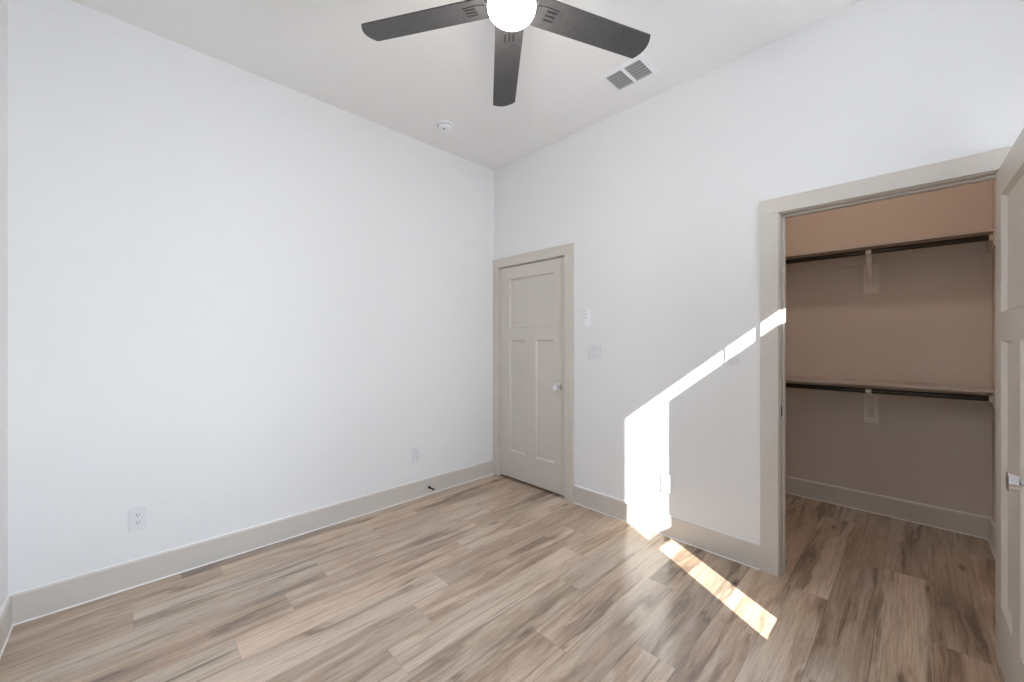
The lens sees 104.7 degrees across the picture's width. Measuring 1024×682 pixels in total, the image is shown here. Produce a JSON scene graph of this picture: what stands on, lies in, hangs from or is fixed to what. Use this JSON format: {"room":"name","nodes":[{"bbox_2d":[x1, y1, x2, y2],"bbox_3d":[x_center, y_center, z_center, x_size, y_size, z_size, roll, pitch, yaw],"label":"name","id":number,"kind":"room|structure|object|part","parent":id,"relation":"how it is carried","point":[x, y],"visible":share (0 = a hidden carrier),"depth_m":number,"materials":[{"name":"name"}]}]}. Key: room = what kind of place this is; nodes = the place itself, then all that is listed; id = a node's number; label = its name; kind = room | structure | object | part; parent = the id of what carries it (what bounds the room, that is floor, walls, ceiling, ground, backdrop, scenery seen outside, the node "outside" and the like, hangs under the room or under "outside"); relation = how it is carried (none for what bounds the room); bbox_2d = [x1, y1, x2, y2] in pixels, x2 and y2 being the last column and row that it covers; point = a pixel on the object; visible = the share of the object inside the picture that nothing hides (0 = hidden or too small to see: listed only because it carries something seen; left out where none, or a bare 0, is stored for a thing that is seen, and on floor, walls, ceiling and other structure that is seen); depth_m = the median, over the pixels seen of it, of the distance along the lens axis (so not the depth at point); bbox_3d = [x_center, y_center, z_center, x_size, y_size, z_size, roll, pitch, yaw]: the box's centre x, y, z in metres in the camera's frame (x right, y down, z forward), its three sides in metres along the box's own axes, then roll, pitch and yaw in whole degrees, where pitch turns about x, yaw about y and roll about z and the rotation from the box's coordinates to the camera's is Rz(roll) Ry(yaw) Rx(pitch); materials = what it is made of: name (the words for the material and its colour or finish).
{"room":"empty bedroom","nodes":[
{"label":"empty bedroom","id":0,"kind":"room"},
{"bbox_2d":[0,0,7,609],"bbox_3d":[-1.080,-0.190,0.455,0.120,3.040,3.770,0,0,-44],"label":"wall","id":1,"kind":"structure","parent":0,"point":[3,3],"depth_m":1.76,"materials":[{"name":"white paint"}]},
{"bbox_2d":[0,595,12,658],"bbox_3d":[-1.082,1.256,0.557,0.019,0.147,3.620,0,0,-44],"label":"baseboard","id":2,"kind":"structure","parent":1,"relation":"attached to","point":[6,626],"depth_m":1.75,"materials":[{"name":"beige paint"}]},
{"bbox_2d":[8,0,493,593],"bbox_3d":[-1.281,-0.190,2.978,3.360,3.040,0.120,0,0,-44],"label":"wall","id":3,"kind":"structure","parent":0,"point":[238,298],"depth_m":2.37,"materials":[{"name":"white paint"}]},
{"bbox_2d":[128,505,146,531],"bbox_3d":[-2.036,0.966,2.149,0.075,0.121,0.010,0,0,-44],"label":"wall outlet","id":4,"kind":"object","parent":3,"relation":"attached to","point":[137,517],"visible":1,"depth_m":2.15,"materials":[{"name":"white plastic"}]},
{"bbox_2d":[134,519,141,524],"bbox_3d":[-2.033,0.986,2.146,0.034,0.027,0.002,0,0,-44],"label":"receptacle","id":5,"kind":"object","parent":4,"relation":"attached to","point":[136,521],"depth_m":2.15,"materials":[{"name":"white plastic"}]},
{"bbox_2d":[134,512,141,517],"bbox_3d":[-2.033,0.947,2.146,0.034,0.027,0.002,0,0,-44],"label":"receptacle","id":6,"kind":"object","parent":4,"relation":"attached to","point":[136,514],"depth_m":2.15,"materials":[{"name":"white plastic"}]},
{"bbox_2d":[8,459,493,625],"bbox_3d":[-1.268,1.256,2.894,3.022,0.147,0.019,0,0,-44],"label":"baseboard","id":7,"kind":"structure","parent":3,"relation":"attached to","point":[39,601],"depth_m":2.36,"materials":[{"name":"beige paint"}]},
{"bbox_2d":[412,447,419,462],"bbox_3d":[-0.811,0.966,3.346,0.075,0.121,0.010,0,0,-44],"label":"wall outlet","id":8,"kind":"object","parent":3,"relation":"attached to","point":[415,451],"visible":1,"depth_m":3.34,"materials":[{"name":"white plastic"}]},
{"bbox_2d":[71,0,862,170],"bbox_3d":[0.537,-1.770,2.120,4.760,0.120,3.890,0,0,-44],"label":"ceiling","id":9,"kind":"structure","parent":0,"point":[320,50],"depth_m":2.34,"materials":[{"name":"white paint"}]},
{"bbox_2d":[436,120,453,132],"bbox_3d":[-0.530,-1.688,3.127,0.136,0.044,0.136,0,0,-44],"label":"smoke detector","id":10,"kind":"object","parent":9,"relation":"attached to","point":[444,126],"visible":1,"depth_m":3.09,"materials":[{"name":"white plastic"}]},
{"bbox_2d":[361,0,649,106],"bbox_3d":[0.018,-1.510,1.583,1.306,0.401,1.279,0,0,-44],"label":"ceiling fan","id":11,"kind":"object","parent":9,"relation":"hanging from","point":[510,18],"visible":1,"depth_m":1.74,"materials":[{"name":"metal"}]},
{"bbox_3d":[-0.388,-1.392,1.720,0.572,0.028,0.128,0,0,14],"label":"blade","id":12,"kind":"part","parent":11,"relation":"part of","materials":[{"name":"black wood"}]},
{"bbox_3d":[-0.029,-1.381,2.021,0.128,0.044,0.572,0,0,-4],"label":"blade","id":13,"kind":"part","parent":11,"relation":"part of","materials":[{"name":"black wood"}]},
{"bbox_3d":[-0.002,-1.355,1.624,0.201,0.092,0.201,0,0,-44],"label":"lamp shade","id":14,"kind":"part","parent":11,"relation":"part of","materials":[{"name":"white glass"}]},
{"bbox_3d":[0.368,-1.392,1.772,0.572,0.028,0.128,0,0,-22],"label":"blade","id":15,"kind":"part","parent":11,"relation":"part of","materials":[{"name":"black wood"}]},
{"bbox_2d":[599,53,659,92],"bbox_3d":[0.749,-1.704,2.530,0.238,0.012,0.298,0,0,-44],"label":"ceiling vent","id":16,"kind":"object","parent":9,"relation":"in","point":[630,72],"visible":0.99,"depth_m":2.52,"materials":[{"name":"white plastic"}]},
{"bbox_2d":[0,474,1004,681],"bbox_3d":[0.537,1.405,2.120,4.760,0.150,3.890,0,0,-44],"label":"floor","id":17,"kind":"structure","parent":0,"point":[492,578],"depth_m":1.98,"materials":[{"name":"brown wood"}]},
{"bbox_2d":[494,0,1023,543],"bbox_3d":[1.178,-0.190,2.662,0.115,3.040,3.770,0,0,-44],"label":"wall","id":18,"kind":"structure","parent":0,"point":[658,199],"depth_m":2.47,"materials":[{"name":"white paint"}]},
{"bbox_2d":[499,257,563,495],"bbox_3d":[0.177,0.300,3.641,0.159,2.024,0.815,0,0,-44],"label":"door","id":19,"kind":"structure","parent":18,"relation":"in","point":[531,366],"depth_m":3.60,"materials":[{"name":"beige paint"}]},
{"bbox_3d":[0.061,0.525,3.759,0.035,1.070,0.209,0,0,-44],"label":"panel","id":20,"kind":"part","parent":19,"relation":"part of","materials":[{"name":"beige paint"}]},
{"bbox_3d":[0.180,-0.358,3.637,0.035,0.477,0.550,0,0,-44],"label":"panel","id":21,"kind":"part","parent":19,"relation":"part of","materials":[{"name":"beige paint"}]},
{"bbox_3d":[0.299,0.525,3.515,0.035,1.070,0.209,0,0,-44],"label":"panel","id":22,"kind":"part","parent":19,"relation":"part of","materials":[{"name":"beige paint"}]},
{"bbox_3d":[0.383,0.394,3.360,0.062,0.057,0.057,0,0,-44],"label":"knob","id":23,"kind":"part","parent":19,"relation":"part of","materials":[{"name":"silver metal"}]},
{"bbox_2d":[493,243,573,502],"bbox_3d":[0.204,0.260,3.651,0.141,2.141,0.994,0,0,-44],"label":"door frame","id":24,"kind":"structure","parent":18,"relation":"attached to","point":[566,251],"depth_m":3.30,"materials":[{"name":"beige paint"}]},
{"bbox_3d":[-0.160,0.303,3.935,0.018,2.053,0.079,0,0,-44],"label":"casing leg","id":25,"kind":"part","parent":24,"relation":"part of","materials":[{"name":"beige paint"}]},
{"bbox_3d":[0.476,0.303,3.285,0.018,2.053,0.090,0,0,-44],"label":"casing leg","id":26,"kind":"part","parent":24,"relation":"part of","materials":[{"name":"beige paint"}]},
{"bbox_2d":[583,308,589,325],"bbox_3d":[0.596,-0.190,3.156,0.026,0.146,0.052,0,0,-44],"label":"remote","id":27,"kind":"object","parent":18,"relation":"attached to","point":[586,322],"visible":1,"depth_m":3.14,"materials":[{"name":"white plastic"}]},
{"bbox_2d":[587,344,600,359],"bbox_3d":[0.645,0.087,3.115,0.014,0.120,0.121,0,0,-44],"label":"light switch","id":28,"kind":"object","parent":18,"relation":"attached to","point":[593,350],"visible":1,"depth_m":3.11,"materials":[{"name":"grey plastic"}]},
{"bbox_2d":[573,484,759,569],"bbox_3d":[0.976,1.256,2.773,0.019,0.147,1.337,0,0,-44],"label":"baseboard","id":29,"kind":"structure","parent":18,"relation":"attached to","point":[743,551],"depth_m":2.65,"materials":[{"name":"beige paint"}]},
{"bbox_2d":[661,474,671,493],"bbox_3d":[1.054,0.976,2.700,0.010,0.121,0.075,0,0,-44],"label":"wall outlet","id":30,"kind":"object","parent":18,"relation":"attached to","point":[666,480],"visible":1,"depth_m":2.69,"materials":[{"name":"white plastic"}]},
{"bbox_2d":[725,345,738,364],"bbox_3d":[1.338,0.087,2.406,0.014,0.120,0.075,0,0,-44],"label":"light switch","id":31,"kind":"object","parent":18,"relation":"attached to","point":[731,351],"visible":1,"depth_m":2.40,"materials":[{"name":"grey plastic"}]},
{"bbox_2d":[760,146,1011,576],"bbox_3d":[1.842,0.261,1.976,0.141,2.139,1.014,0,0,-44],"label":"door frame","id":32,"kind":"structure","parent":18,"relation":"attached to","point":[980,167],"depth_m":2.23,"materials":[{"name":"beige paint"}]},
{"bbox_3d":[1.476,0.303,2.263,0.018,2.053,0.092,0,0,-44],"label":"casing leg","id":33,"kind":"part","parent":32,"relation":"part of","materials":[{"name":"beige paint"}]},
{"bbox_2d":[995,127,1023,681],"bbox_3d":[1.775,0.308,1.369,0.159,2.020,0.828,0,0,44],"label":"door","id":34,"kind":"structure","parent":18,"relation":"in","point":[1009,179],"depth_m":1.51,"materials":[{"name":"beige paint"}]},
{"bbox_3d":[1.895,0.531,1.492,0.035,1.070,0.217,0,0,44],"label":"panel","id":35,"kind":"part","parent":34,"relation":"part of","materials":[{"name":"beige paint"}]},
{"bbox_3d":[1.773,-0.350,1.367,0.035,0.473,0.566,0,0,44],"label":"panel","id":36,"kind":"part","parent":34,"relation":"part of","materials":[{"name":"beige paint"}]},
{"bbox_3d":[1.498,0.418,1.156,0.062,0.057,0.057,0,0,44],"label":"knob","id":37,"kind":"part","parent":34,"relation":"part of","materials":[{"name":"silver metal"}]},
{"bbox_3d":[1.651,0.531,1.242,0.035,1.070,0.217,0,0,44],"label":"panel","id":38,"kind":"part","parent":34,"relation":"part of","materials":[{"name":"beige paint"}]},
{"bbox_2d":[786,180,991,517],"bbox_3d":[2.752,-0.190,3.187,0.100,3.040,1.620,0,0,-44],"label":"wall","id":39,"kind":"structure","parent":0,"point":[928,320],"depth_m":2.96,"materials":[{"name":"beige paint"}]},
{"bbox_2d":[864,250,878,293],"bbox_3d":[2.695,-0.516,2.975,0.278,0.296,0.088,0,0,-44],"label":"shelf bracket","id":40,"kind":"object","parent":39,"relation":"attached to","point":[871,271],"visible":0.99,"depth_m":3.04,"materials":[{"name":"beige metal"}]},
{"bbox_3d":[2.691,-0.528,2.971,0.244,0.215,0.030,0,0,-44],"label":"arm","id":41,"kind":"part","parent":40,"relation":"part of","materials":[{"name":"paint"}]},
{"bbox_2d":[864,389,878,423],"bbox_3d":[2.695,0.495,2.975,0.278,0.286,0.088,0,0,-44],"label":"shelf bracket","id":42,"kind":"object","parent":39,"relation":"attached to","point":[871,401],"visible":0.98,"depth_m":3.04,"materials":[{"name":"beige metal"}]},
{"bbox_3d":[2.691,0.482,2.971,0.244,0.205,0.030,0,0,-44],"label":"arm","id":43,"kind":"part","parent":42,"relation":"part of","materials":[{"name":"paint"}]},
{"bbox_2d":[786,476,990,539],"bbox_3d":[2.709,1.256,3.146,0.019,0.147,1.420,0,0,-44],"label":"baseboard","id":44,"kind":"structure","parent":39,"relation":"attached to","point":[970,524],"depth_m":2.97,"materials":[{"name":"beige paint"}]},
{"bbox_2d":[786,228,994,272],"bbox_3d":[2.607,-0.648,3.045,0.304,0.108,1.418,0,0,-44],"label":"closet shelf","id":45,"kind":"object","parent":39,"relation":"attached to","point":[982,246],"visible":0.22,"depth_m":2.89,"materials":[{"name":"beige wood"}]},
{"bbox_2d":[988,232,992,241],"bbox_3d":[3.011,-0.652,2.486,0.060,0.060,0.016,0,0,-44],"label":"socket","id":46,"kind":"object","parent":45,"relation":"attached to","point":[991,234],"visible":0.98,"depth_m":2.47,"materials":[{"name":"paint"}]},
{"bbox_2d":[786,235,988,263],"bbox_3d":[2.533,-0.652,2.975,0.036,0.036,1.376,0,0,-44],"label":"hanging rod","id":47,"kind":"object","parent":46,"relation":"attached to","point":[983,237],"visible":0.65,"depth_m":2.78,"materials":[{"name":"brown metal"}]},
{"bbox_2d":[786,376,994,407],"bbox_3d":[2.607,0.358,3.045,0.304,0.108,1.418,0,0,-44],"label":"closet shelf","id":48,"kind":"object","parent":39,"relation":"attached to","point":[875,384],"visible":0.47,"depth_m":2.86,"materials":[{"name":"beige wood"}]},
{"bbox_2d":[988,394,992,403],"bbox_3d":[3.011,0.364,2.486,0.060,0.060,0.016,0,0,-44],"label":"socket","id":49,"kind":"object","parent":48,"relation":"attached to","point":[991,395],"visible":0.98,"depth_m":2.47,"materials":[{"name":"paint"}]},
{"bbox_2d":[786,383,988,401],"bbox_3d":[2.533,0.364,2.975,0.036,0.036,1.376,0,0,-44],"label":"hanging rod","id":50,"kind":"object","parent":49,"relation":"attached to","point":[789,385],"visible":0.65,"depth_m":2.78,"materials":[{"name":"brown metal"}]},
{"bbox_2d":[992,180,994,523],"bbox_3d":[2.752,-0.190,2.125,1.385,3.040,0.100,0,0,-44],"label":"wall","id":51,"kind":"structure","parent":0,"point":[993,181],"depth_m":2.59,"materials":[{"name":"beige paint"}]},
{"bbox_2d":[988,518,994,557],"bbox_3d":[2.715,1.256,2.171,1.375,0.147,0.019,0,0,-44],"label":"baseboard","id":52,"kind":"structure","parent":51,"relation":"attached to","point":[991,540],"depth_m":2.55,"materials":[{"name":"beige paint"}]}
]}

